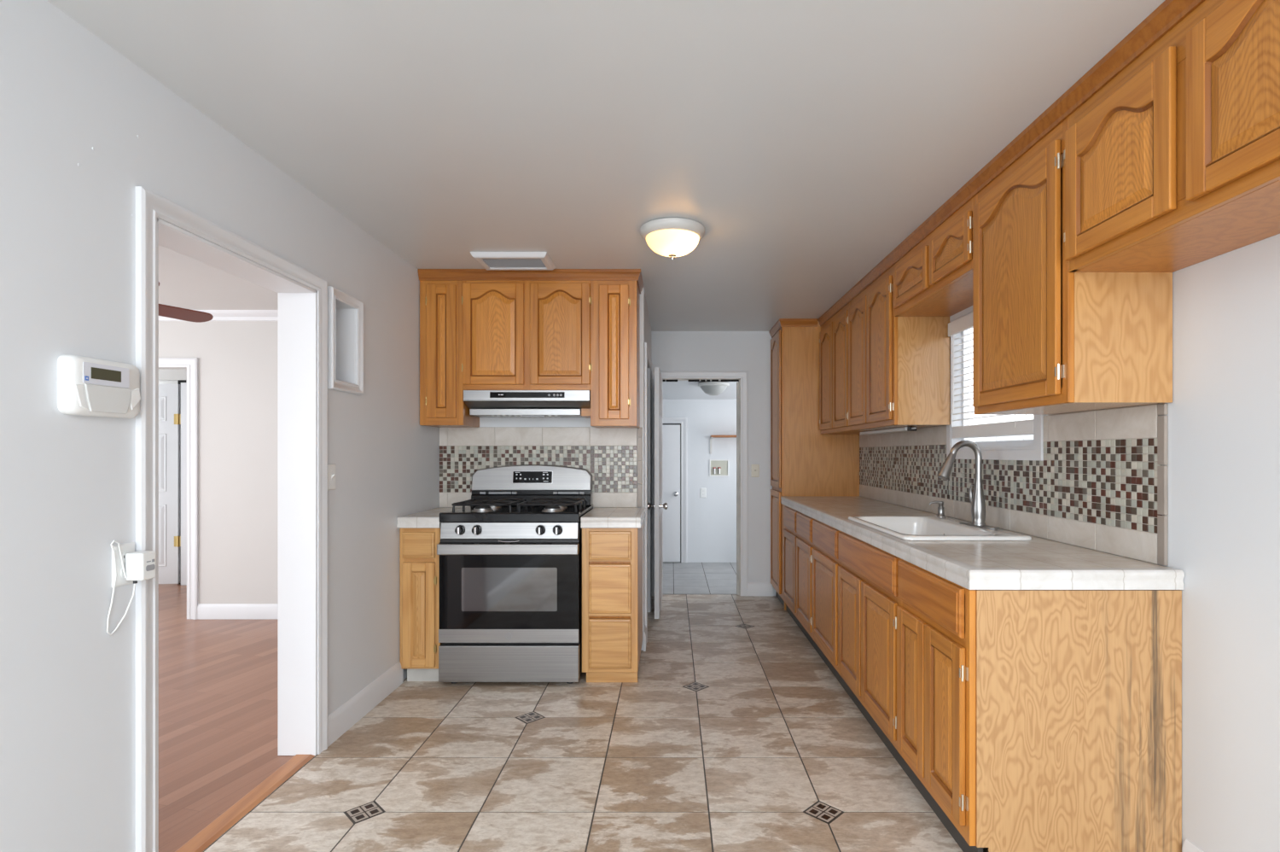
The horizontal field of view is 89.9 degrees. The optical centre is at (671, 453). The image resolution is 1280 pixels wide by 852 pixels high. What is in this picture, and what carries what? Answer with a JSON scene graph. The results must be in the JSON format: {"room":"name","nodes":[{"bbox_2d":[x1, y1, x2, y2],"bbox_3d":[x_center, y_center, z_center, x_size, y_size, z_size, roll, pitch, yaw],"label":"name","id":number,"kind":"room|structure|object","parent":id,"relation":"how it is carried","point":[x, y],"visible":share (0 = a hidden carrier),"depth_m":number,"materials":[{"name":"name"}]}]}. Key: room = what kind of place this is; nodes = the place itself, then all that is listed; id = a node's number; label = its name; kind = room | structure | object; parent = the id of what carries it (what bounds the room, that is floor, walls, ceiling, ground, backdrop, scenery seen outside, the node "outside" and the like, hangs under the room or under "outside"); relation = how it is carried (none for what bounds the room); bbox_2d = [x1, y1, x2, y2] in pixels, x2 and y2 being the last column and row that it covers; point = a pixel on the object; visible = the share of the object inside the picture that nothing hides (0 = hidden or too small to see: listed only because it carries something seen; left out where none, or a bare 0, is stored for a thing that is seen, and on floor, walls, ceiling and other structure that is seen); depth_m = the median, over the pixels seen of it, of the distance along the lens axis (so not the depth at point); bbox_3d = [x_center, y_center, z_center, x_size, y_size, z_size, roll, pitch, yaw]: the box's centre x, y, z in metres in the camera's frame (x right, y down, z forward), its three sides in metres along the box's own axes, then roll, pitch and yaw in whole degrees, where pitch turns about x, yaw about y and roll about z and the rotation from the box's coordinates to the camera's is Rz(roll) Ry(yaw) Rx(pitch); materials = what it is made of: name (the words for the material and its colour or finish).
{"room":"kitchen","nodes":[
{"label":"kitchen","id":0,"kind":"room"},
{"bbox_2d":[158,369,186,383],"bbox_3d":[-3.525,0.091,6.450,3.750,2.358,0.500,0,0,0],"label":"wall","id":1,"kind":"structure","parent":0,"point":[165,376],"depth_m":6.20,"materials":[{"name":"paint"}]},
{"bbox_2d":[158,383,180,583],"bbox_3d":[-5.057,0.294,6.158,0.665,1.928,0.057,0,0,-8],"label":"door","id":2,"kind":"structure","parent":1,"relation":"in","point":[169,394],"depth_m":6.17,"materials":[{"name":"paint"}]},
{"bbox_2d":[177,379,186,585],"bbox_3d":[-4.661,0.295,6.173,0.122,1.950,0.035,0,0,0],"label":"trim","id":3,"kind":"structure","parent":1,"relation":"attached to","point":[183,385],"depth_m":6.16,"materials":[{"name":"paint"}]},
{"bbox_2d":[158,320,277,603],"bbox_3d":[-3.525,0.091,4.970,3.750,2.358,0.120,0,0,0],"label":"wall","id":4,"kind":"structure","parent":0,"point":[238,359],"depth_m":4.91,"materials":[{"name":"paint"}]},
{"bbox_2d":[158,357,198,619],"bbox_3d":[-4.100,0.270,4.963,0.940,2.000,0.145,0,0,0],"label":"trim","id":5,"kind":"structure","parent":4,"relation":"attached to","point":[192,363],"depth_m":4.90,"materials":[{"name":"paint"}]},
{"bbox_2d":[158,309,277,320],"bbox_3d":[-3.525,-1.050,4.883,3.750,0.075,0.055,0,0,0],"label":"trim","id":6,"kind":"structure","parent":4,"relation":"attached to","point":[218,315],"depth_m":4.88,"materials":[{"name":"paint"}]},
{"bbox_2d":[197,603,277,619],"bbox_3d":[-2.640,1.212,4.903,1.980,0.115,0.014,0,0,0],"label":"baseboard","id":7,"kind":"structure","parent":4,"relation":"attached to","point":[205,611],"depth_m":4.90,"materials":[{"name":"paint"}]},
{"bbox_2d":[0,0,439,851],"bbox_3d":[-1.574,0.091,0.525,0.152,2.358,7.450,0,0,0],"label":"wall","id":8,"kind":"structure","parent":0,"point":[83,125],"depth_m":1.67,"materials":[{"name":"paint"}]},
{"bbox_2d":[57,354,140,418],"bbox_3d":[-1.480,-0.170,1.668,0.040,0.148,0.211,0,0,0],"label":"alarm keypad","id":9,"kind":"object","parent":8,"relation":"attached to","point":[86,386],"visible":1,"depth_m":1.63,"materials":[{"name":"white plastic"}]},
{"bbox_2d":[111,541,134,587],"bbox_3d":[-1.496,0.304,1.750,0.009,0.114,0.070,0,0,0],"label":"wall outlet","id":10,"kind":"object","parent":8,"relation":"attached to","point":[125,548],"visible":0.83,"depth_m":1.74,"materials":[{"name":"white plastic"}]},
{"bbox_2d":[120,566,125,576],"bbox_3d":[-1.493,0.324,1.750,0.003,0.028,0.030,0,0,0],"label":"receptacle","id":11,"kind":"object","parent":10,"relation":"attached to","point":[121,570],"depth_m":1.74,"materials":[{"name":"white plastic"}]},
{"bbox_2d":[122,551,128,562],"bbox_3d":[-1.493,0.284,1.750,0.003,0.028,0.030,0,0,0],"label":"receptacle","id":12,"kind":"object","parent":10,"relation":"attached to","point":[124,553],"depth_m":1.74,"materials":[{"name":"white plastic"}]},
{"bbox_2d":[106,540,155,634],"bbox_3d":[-1.469,0.358,1.743,0.056,0.253,0.098,0,0,0],"label":"power adapter","id":13,"kind":"object","parent":10,"relation":"attached to","point":[140,565],"visible":1,"depth_m":1.74,"materials":[{"name":"white plastic"}]},
{"bbox_2d":[135,186,327,851],"bbox_3d":[-1.490,0.262,2.276,0.020,2.017,0.971,0,0,0],"label":"trim","id":14,"kind":"structure","parent":8,"relation":"attached to","point":[150,206],"depth_m":1.84,"materials":[{"name":"paint"}]},
{"bbox_2d":[157,217,317,851],"bbox_3d":[-1.575,0.292,2.276,0.161,1.955,0.851,0,0,0],"label":"trim","id":15,"kind":"structure","parent":8,"relation":"attached to","point":[297,303],"depth_m":2.69,"materials":[{"name":"paint"}]},
{"bbox_2d":[327,464,335,490],"bbox_3d":[-1.490,0.105,2.815,0.020,0.114,0.070,0,0,0],"label":"light switch","id":16,"kind":"object","parent":8,"relation":"attached to","point":[331,468],"visible":0.87,"depth_m":2.81,"materials":[{"name":"white plastic"}]},
{"bbox_2d":[335,308,354,383],"bbox_3d":[-1.560,-0.505,2.935,0.120,0.360,0.200,0,0,0],"label":"window","id":17,"kind":"structure","parent":8,"relation":"attached to","point":[345,318],"depth_m":3.03,"materials":[{"name":"glass"}]},
{"bbox_2d":[327,285,363,394],"bbox_3d":[-1.489,-0.505,2.935,0.022,0.446,0.286,0,0,0],"label":"trim","id":18,"kind":"structure","parent":8,"relation":"attached to","point":[334,293],"depth_m":2.91,"materials":[{"name":"paint"}]},
{"bbox_2d":[327,661,403,746],"bbox_3d":[-1.493,1.208,3.154,0.014,0.125,0.783,0,0,0],"label":"baseboard","id":19,"kind":"structure","parent":8,"relation":"attached to","point":[342,718],"depth_m":3.08,"materials":[{"name":"paint"}]},
{"bbox_2d":[479,285,644,650],"bbox_3d":[-0.840,0.091,4.190,1.320,2.358,0.120,0,0,0],"label":"wall","id":20,"kind":"structure","parent":0,"point":[484,421],"depth_m":4.13,"materials":[{"name":"paint"}]},
{"bbox_2d":[419,279,479,427],"bbox_3d":[-1.367,-0.625,3.954,0.257,0.915,0.348,0,0,0],"label":"upper cabinet","id":21,"kind":"object","parent":20,"relation":"attached to","point":[442,404],"visible":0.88,"depth_m":3.79,"materials":[{"name":"brown wood"}]},
{"bbox_2d":[461,279,591,389],"bbox_3d":[-0.860,-0.729,3.954,0.771,0.707,0.348,0,0,0],"label":"upper cabinet","id":22,"kind":"object","parent":20,"relation":"attached to","point":[518,334],"visible":0.98,"depth_m":3.78,"materials":[{"name":"brown wood"}]},
{"bbox_2d":[417,268,643,294],"bbox_3d":[-0.840,-1.056,3.951,1.317,0.061,0.352,0,0,0],"label":"crown molding","id":23,"kind":"structure","parent":22,"relation":"attached to","point":[423,274],"depth_m":3.78,"materials":[{"name":"brown wood"}]},
{"bbox_2d":[463,389,590,418],"bbox_3d":[-0.859,-0.297,3.950,0.749,0.154,0.341,0,0,0],"label":"range hood","id":24,"kind":"object","parent":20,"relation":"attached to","point":[481,403],"visible":0.97,"depth_m":3.80,"materials":[{"name":"metal"}]},
{"bbox_2d":[439,426,642,506],"bbox_3d":[-0.843,0.090,4.125,1.309,0.516,0.008,0,0,0],"label":"backsplash","id":25,"kind":"structure","parent":20,"relation":"attached to","point":[611,456],"depth_m":4.12,"materials":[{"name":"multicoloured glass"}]},
{"bbox_2d":[590,279,639,428],"bbox_3d":[-0.344,-0.622,3.954,0.275,0.920,0.348,0,0,0],"label":"upper cabinet","id":26,"kind":"object","parent":20,"relation":"attached to","point":[615,304],"visible":0.95,"depth_m":3.79,"materials":[{"name":"brown wood"}]},
{"bbox_2d":[158,562,988,851],"bbox_3d":[-1.536,1.300,2.200,7.727,0.061,10.800,0,0,0],"label":"floor","id":27,"kind":"structure","parent":0,"point":[733,732],"depth_m":2.68,"materials":[{"name":"tile"}]},
{"bbox_2d":[174,754,314,851],"bbox_3d":[-1.541,1.268,2.276,0.088,0.007,0.847,0,0,0],"label":"threshold","id":28,"kind":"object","parent":27,"relation":"on","point":[223,823],"depth_m":2.29,"materials":[{"name":"brown wood"}]},
{"bbox_2d":[399,527,442,680],"bbox_3d":[-1.385,0.840,3.814,0.222,0.860,0.628,0,0,0],"label":"base cabinet","id":29,"kind":"object","parent":27,"relation":"on","point":[419,560],"visible":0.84,"depth_m":3.50,"materials":[{"name":"brown wood"}]},
{"bbox_2d":[396,506,462,527],"bbox_3d":[-1.383,0.379,3.809,0.230,0.061,0.636,0,0,0],"label":"countertop","id":30,"kind":"structure","parent":29,"relation":"on","point":[430,518],"depth_m":3.50,"materials":[{"name":"tile"}]},
{"bbox_2d":[436,464,593,683],"bbox_3d":[-0.883,0.671,3.775,0.761,1.197,0.670,0,0,0],"label":"gas range","id":31,"kind":"object","parent":27,"relation":"on","point":[510,559],"visible":0.98,"depth_m":3.47,"materials":[{"name":"silver metal"}]},
{"bbox_2d":[439,503,593,521],"bbox_3d":[-0.883,0.349,3.794,0.761,0.052,0.632,0,0,0],"label":"cooktop","id":32,"kind":"object","parent":31,"relation":"in","point":[514,513],"depth_m":3.48,"materials":[{"name":"black metal"}]},
{"bbox_2d":[581,524,642,681],"bbox_3d":[-0.340,0.840,3.814,0.308,0.860,0.627,0,0,0],"label":"base cabinet","id":33,"kind":"object","parent":27,"relation":"on","point":[612,557],"visible":0.95,"depth_m":3.50,"materials":[{"name":"brown wood"}]},
{"bbox_2d":[580,506,645,527],"bbox_3d":[-0.331,0.379,3.809,0.330,0.061,0.636,0,0,0],"label":"countertop","id":34,"kind":"structure","parent":33,"relation":"on","point":[597,516],"depth_m":3.50,"materials":[{"name":"tile"}]},
{"bbox_2d":[781,503,820,655],"bbox_3d":[1.202,0.840,4.605,0.653,0.860,1.170,0,0,0],"label":"base cabinet","id":35,"kind":"object","parent":27,"relation":"on","point":[797,545],"visible":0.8,"depth_m":4.46,"materials":[{"name":"brown wood"}]},
{"bbox_2d":[780,495,1184,589],"bbox_3d":[1.207,0.379,3.547,0.642,0.061,3.281,0,0,0],"label":"countertop","id":36,"kind":"structure","parent":35,"relation":"on","point":[1036,563],"depth_m":2.14,"materials":[{"name":"tile"}]},
{"bbox_2d":[848,515,1031,540],"bbox_3d":[1.195,0.430,2.990,0.520,0.194,0.860,0,0,0],"label":"sink","id":37,"kind":"object","parent":36,"relation":"in","point":[910,527],"visible":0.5,"depth_m":3.08,"materials":[{"name":"ceramic"}]},
{"bbox_2d":[928,500,945,517],"bbox_3d":[1.393,0.291,3.360,0.088,0.085,0.043,0,0,0],"label":"soap dispenser","id":38,"kind":"object","parent":37,"relation":"on","point":[940,509],"visible":1,"depth_m":3.35,"materials":[{"name":"silver metal"}]},
{"bbox_2d":[936,440,999,529],"bbox_3d":[1.322,0.136,2.918,0.230,0.393,0.250,0,0,-8],"label":"faucet","id":39,"kind":"object","parent":37,"relation":"on","point":[977,498],"visible":1,"depth_m":2.91,"materials":[{"name":"silver metal"}]},
{"bbox_2d":[770,320,859,610],"bbox_3d":[1.202,0.094,5.444,0.652,2.352,0.507,0,0,0],"label":"pantry cabinet","id":40,"kind":"object","parent":27,"relation":"on","point":[805,461],"visible":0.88,"depth_m":5.19,"materials":[{"name":"brown wood"}]},
{"bbox_2d":[811,518,846,691],"bbox_3d":[1.202,0.840,3.708,0.653,0.860,0.625,0,0,0],"label":"base cabinet","id":41,"kind":"object","parent":27,"relation":"on","point":[825,561],"visible":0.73,"depth_m":3.64,"materials":[{"name":"brown wood"}]},
{"bbox_2d":[837,530,908,776],"bbox_3d":[1.202,0.840,2.950,0.653,0.860,0.890,0,0,0],"label":"base cabinet","id":42,"kind":"object","parent":27,"relation":"on","point":[868,599],"visible":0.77,"depth_m":2.84,"materials":[{"name":"brown wood"}]},
{"bbox_2d":[896,558,1181,851],"bbox_3d":[1.202,0.840,2.211,0.653,0.860,0.589,0,0,0],"label":"base cabinet","id":43,"kind":"object","parent":27,"relation":"on","point":[1028,720],"visible":0.95,"depth_m":1.92,"materials":[{"name":"brown wood"}]},
{"bbox_2d":[47,0,1165,331],"bbox_3d":[-1.860,-1.138,1.750,7.080,0.100,9.900,0,0,0],"label":"ceiling","id":44,"kind":"structure","parent":0,"point":[807,140],"depth_m":2.06,"materials":[{"name":"paint"}]},
{"bbox_2d":[158,281,213,322],"bbox_3d":[-2.955,-0.923,3.100,1.019,0.330,1.019,0,0,-23],"label":"ceiling fan","id":45,"kind":"object","parent":44,"relation":"hanging from","point":[166,311],"visible":0.11,"depth_m":3.60,"materials":[{"name":"brown wood"}]},
{"bbox_2d":[470,251,555,270],"bbox_3d":[-0.882,-1.075,3.595,0.414,0.026,0.274,0,0,0],"label":"ceiling vent","id":46,"kind":"object","parent":44,"relation":"in","point":[489,260],"visible":1,"depth_m":3.57,"materials":[{"name":"metal"}]},
{"bbox_2d":[640,217,704,260],"bbox_3d":[0.005,-1.011,3.100,0.316,0.152,0.316,0,0,0],"label":"ceiling light","id":47,"kind":"object","parent":44,"relation":"attached to","point":[672,237],"visible":1,"depth_m":3.01,"materials":[{"name":"beige glass"}]},
{"bbox_2d":[644,290,651,611],"bbox_3d":[-0.900,0.091,5.035,1.440,2.358,1.570,0,0,0],"label":"wall","id":48,"kind":"structure","parent":0,"point":[647,323],"depth_m":5.12,"materials":[{"name":"paint"}]},
{"bbox_2d":[643,624,646,651],"bbox_3d":[-0.173,1.208,4.194,0.014,0.125,0.168,0,0,0],"label":"baseboard","id":49,"kind":"structure","parent":48,"relation":"attached to","point":[645,627],"depth_m":4.11,"materials":[{"name":"paint"}]},
{"bbox_2d":[644,342,651,642],"bbox_3d":[-0.171,0.264,4.730,0.018,2.012,0.904,0,0,0],"label":"trim","id":50,"kind":"structure","parent":48,"relation":"attached to","point":[647,357],"depth_m":4.29,"materials":[{"name":"paint"}]},
{"bbox_2d":[647,366,668,618],"bbox_3d":[-0.105,0.301,5.270,0.166,1.913,0.820,0,0,1],"label":"door","id":51,"kind":"structure","parent":48,"relation":"in","point":[657,505],"depth_m":4.86,"materials":[{"name":"paint"}]},
{"bbox_2d":[663,399,736,562],"bbox_3d":[0.315,0.070,7.530,3.030,2.400,0.140,0,0,0],"label":"wall","id":52,"kind":"structure","parent":0,"point":[712,519],"depth_m":7.46,"materials":[{"name":"paint"}]},
{"bbox_2d":[662,424,680,561],"bbox_3d":[-0.080,0.464,7.410,0.360,1.588,0.096,0,0,0],"label":"door","id":53,"kind":"structure","parent":52,"relation":"in","point":[671,495],"depth_m":7.42,"materials":[{"name":"paint"}]},
{"bbox_2d":[662,417,687,562],"bbox_3d":[-0.080,0.425,7.450,0.530,1.690,0.020,0,0,0],"label":"trim","id":54,"kind":"structure","parent":52,"relation":"attached to","point":[683,421],"depth_m":7.45,"materials":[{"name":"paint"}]},
{"bbox_2d":[700,488,706,497],"bbox_3d":[0.370,0.460,7.455,0.070,0.114,0.009,0,0,0],"label":"wall outlet","id":55,"kind":"object","parent":52,"relation":"attached to","point":[703,491],"visible":1,"depth_m":7.45,"materials":[{"name":"white plastic"}]},
{"bbox_2d":[709,459,728,476],"bbox_3d":[0.555,0.170,7.444,0.224,0.194,0.032,0,0,0],"label":"washer box","id":56,"kind":"object","parent":52,"relation":"attached to","point":[718,467],"visible":1,"depth_m":7.46,"materials":[{"name":"white plastic"}]},
{"bbox_2d":[709,435,736,453],"bbox_3d":[0.709,-0.100,7.329,0.522,0.210,0.258,0,0,0],"label":"wall shelf","id":57,"kind":"object","parent":52,"relation":"attached to","point":[711,436],"visible":0.63,"depth_m":7.40,"materials":[{"name":"brown wood"}]},
{"bbox_2d":[662,380,738,399],"bbox_3d":[0.315,-0.830,6.710,3.030,0.440,1.780,0,0,0],"label":"ceiling","id":58,"kind":"structure","parent":0,"point":[679,389],"depth_m":7.11,"materials":[{"name":"paint"}]},
{"bbox_2d":[698,381,729,395],"bbox_3d":[0.440,-0.667,6.700,0.330,0.125,0.330,0,0,0],"label":"ceiling light","id":59,"kind":"object","parent":58,"relation":"attached to","point":[708,387],"visible":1,"depth_m":6.60,"materials":[{"name":"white glass"}]},
{"bbox_2d":[651,331,775,595],"bbox_3d":[0.015,0.091,5.760,3.030,2.358,0.120,0,0,0],"label":"wall","id":60,"kind":"structure","parent":0,"point":[749,352],"depth_m":5.70,"materials":[{"name":"paint"}]},
{"bbox_2d":[651,371,747,596],"bbox_3d":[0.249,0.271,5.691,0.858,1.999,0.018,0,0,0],"label":"trim","id":61,"kind":"structure","parent":60,"relation":"attached to","point":[742,375],"depth_m":5.69,"materials":[{"name":"paint"}]},
{"bbox_2d":[662,379,738,381],"bbox_3d":[0.250,-0.650,5.728,0.700,0.018,0.015,0,0,0],"label":"trim","id":62,"kind":"structure","parent":60,"relation":"attached to","point":[662,380],"depth_m":5.72,"materials":[{"name":"white wood"}]},
{"bbox_2d":[750,464,759,477],"bbox_3d":[0.745,0.155,5.690,0.070,0.114,0.020,0,0,0],"label":"light switch","id":63,"kind":"object","parent":60,"relation":"attached to","point":[754,468],"visible":1,"depth_m":5.69,"materials":[{"name":"beige plastic"}]},
{"bbox_2d":[747,581,773,596],"bbox_3d":[0.789,1.208,5.693,0.222,0.125,0.014,0,0,0],"label":"baseboard","id":64,"kind":"structure","parent":60,"relation":"attached to","point":[754,589],"depth_m":5.69,"materials":[{"name":"paint"}]},
{"bbox_2d":[769,0,1204,337],"bbox_3d":[1.040,-1.056,3.357,0.339,0.061,4.679,0,0,0],"label":"crown molding","id":65,"kind":"structure","parent":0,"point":[1170,13],"depth_m":2.07,"materials":[{"name":"brown wood"}]},
{"bbox_2d":[919,233,1279,851],"bbox_3d":[1.570,0.091,1.310,0.080,2.358,9.020,0,0,0],"label":"wall","id":66,"kind":"structure","parent":0,"point":[1224,415],"depth_m":1.75,"materials":[{"name":"paint"}]},
{"bbox_2d":[819,302,872,434],"bbox_3d":[1.359,-0.619,4.763,0.338,0.927,0.855,0,0,0],"label":"upper cabinet","id":67,"kind":"object","parent":66,"relation":"attached to","point":[834,334],"visible":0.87,"depth_m":4.71,"materials":[{"name":"brown wood"}]},
{"bbox_2d":[847,264,950,430],"bbox_3d":[1.359,-0.619,3.906,0.338,0.927,0.863,0,0,0],"label":"upper cabinet","id":68,"kind":"object","parent":66,"relation":"attached to","point":[898,367],"visible":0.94,"depth_m":3.50,"materials":[{"name":"brown wood"}]},
{"bbox_2d":[859,426,916,434],"bbox_3d":[1.380,-0.141,4.099,0.060,0.024,1.003,0,0,0],"label":"light","id":69,"kind":"object","parent":68,"relation":"attached to","point":[903,428],"visible":1,"depth_m":3.96,"materials":[{"name":"white plastic"}]},
{"bbox_2d":[893,196,974,316],"bbox_3d":[1.359,-0.912,3.016,0.338,0.340,0.918,0,0,0],"label":"upper cabinet","id":70,"kind":"object","parent":66,"relation":"attached to","point":[934,278],"visible":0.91,"depth_m":2.96,"materials":[{"name":"brown wood"}]},
{"bbox_2d":[946,305,1045,460],"bbox_3d":[1.561,-0.365,3.070,0.098,0.790,0.900,0,0,0],"label":"window","id":71,"kind":"structure","parent":66,"relation":"in","point":[1020,449],"depth_m":3.35,"materials":[{"name":"paint"}]},
{"bbox_2d":[948,312,1033,438],"bbox_3d":[1.528,-0.391,3.070,0.070,0.622,0.785,0,0,0],"label":"window blind","id":72,"kind":"object","parent":71,"relation":"attached to","point":[1022,427],"visible":0.48,"depth_m":3.24,"materials":[{"name":"white plastic"}]},
{"bbox_2d":[859,403,1168,565],"bbox_3d":[1.525,0.097,3.580,0.008,0.502,3.216,0,0,0],"label":"backsplash","id":73,"kind":"structure","parent":66,"relation":"attached to","point":[1101,482],"depth_m":2.48,"materials":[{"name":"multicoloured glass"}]},
{"bbox_2d":[972,116,1172,414],"bbox_3d":[1.359,-0.619,2.256,0.338,0.927,0.608,0,0,0],"label":"upper cabinet","id":74,"kind":"object","parent":66,"relation":"attached to","point":[1049,339],"visible":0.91,"depth_m":2.04,"materials":[{"name":"brown wood"}]},
{"bbox_2d":[1063,0,1279,272],"bbox_3d":[1.359,-0.817,1.486,0.338,0.530,0.933,0,0,0],"label":"upper cabinet","id":75,"kind":"object","parent":66,"relation":"attached to","point":[1172,165],"visible":0.98,"depth_m":1.53,"materials":[{"name":"brown wood"}]},
{"bbox_2d":[1181,838,1203,851],"bbox_3d":[1.523,1.208,-0.650,0.014,0.125,5.100,0,0,0],"label":"baseboard","id":76,"kind":"structure","parent":66,"relation":"attached to","point":[1188,846],"depth_m":1.88,"materials":[{"name":"paint"}]},
{"label":"outside","id":77,"kind":"structure","parent":0,"visible":0},
{"bbox_2d":[969,434,1033,442],"bbox_3d":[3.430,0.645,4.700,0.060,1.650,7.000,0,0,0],"label":"window sill","id":78,"kind":"structure","parent":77,"point":[1030,436],"depth_m":6.56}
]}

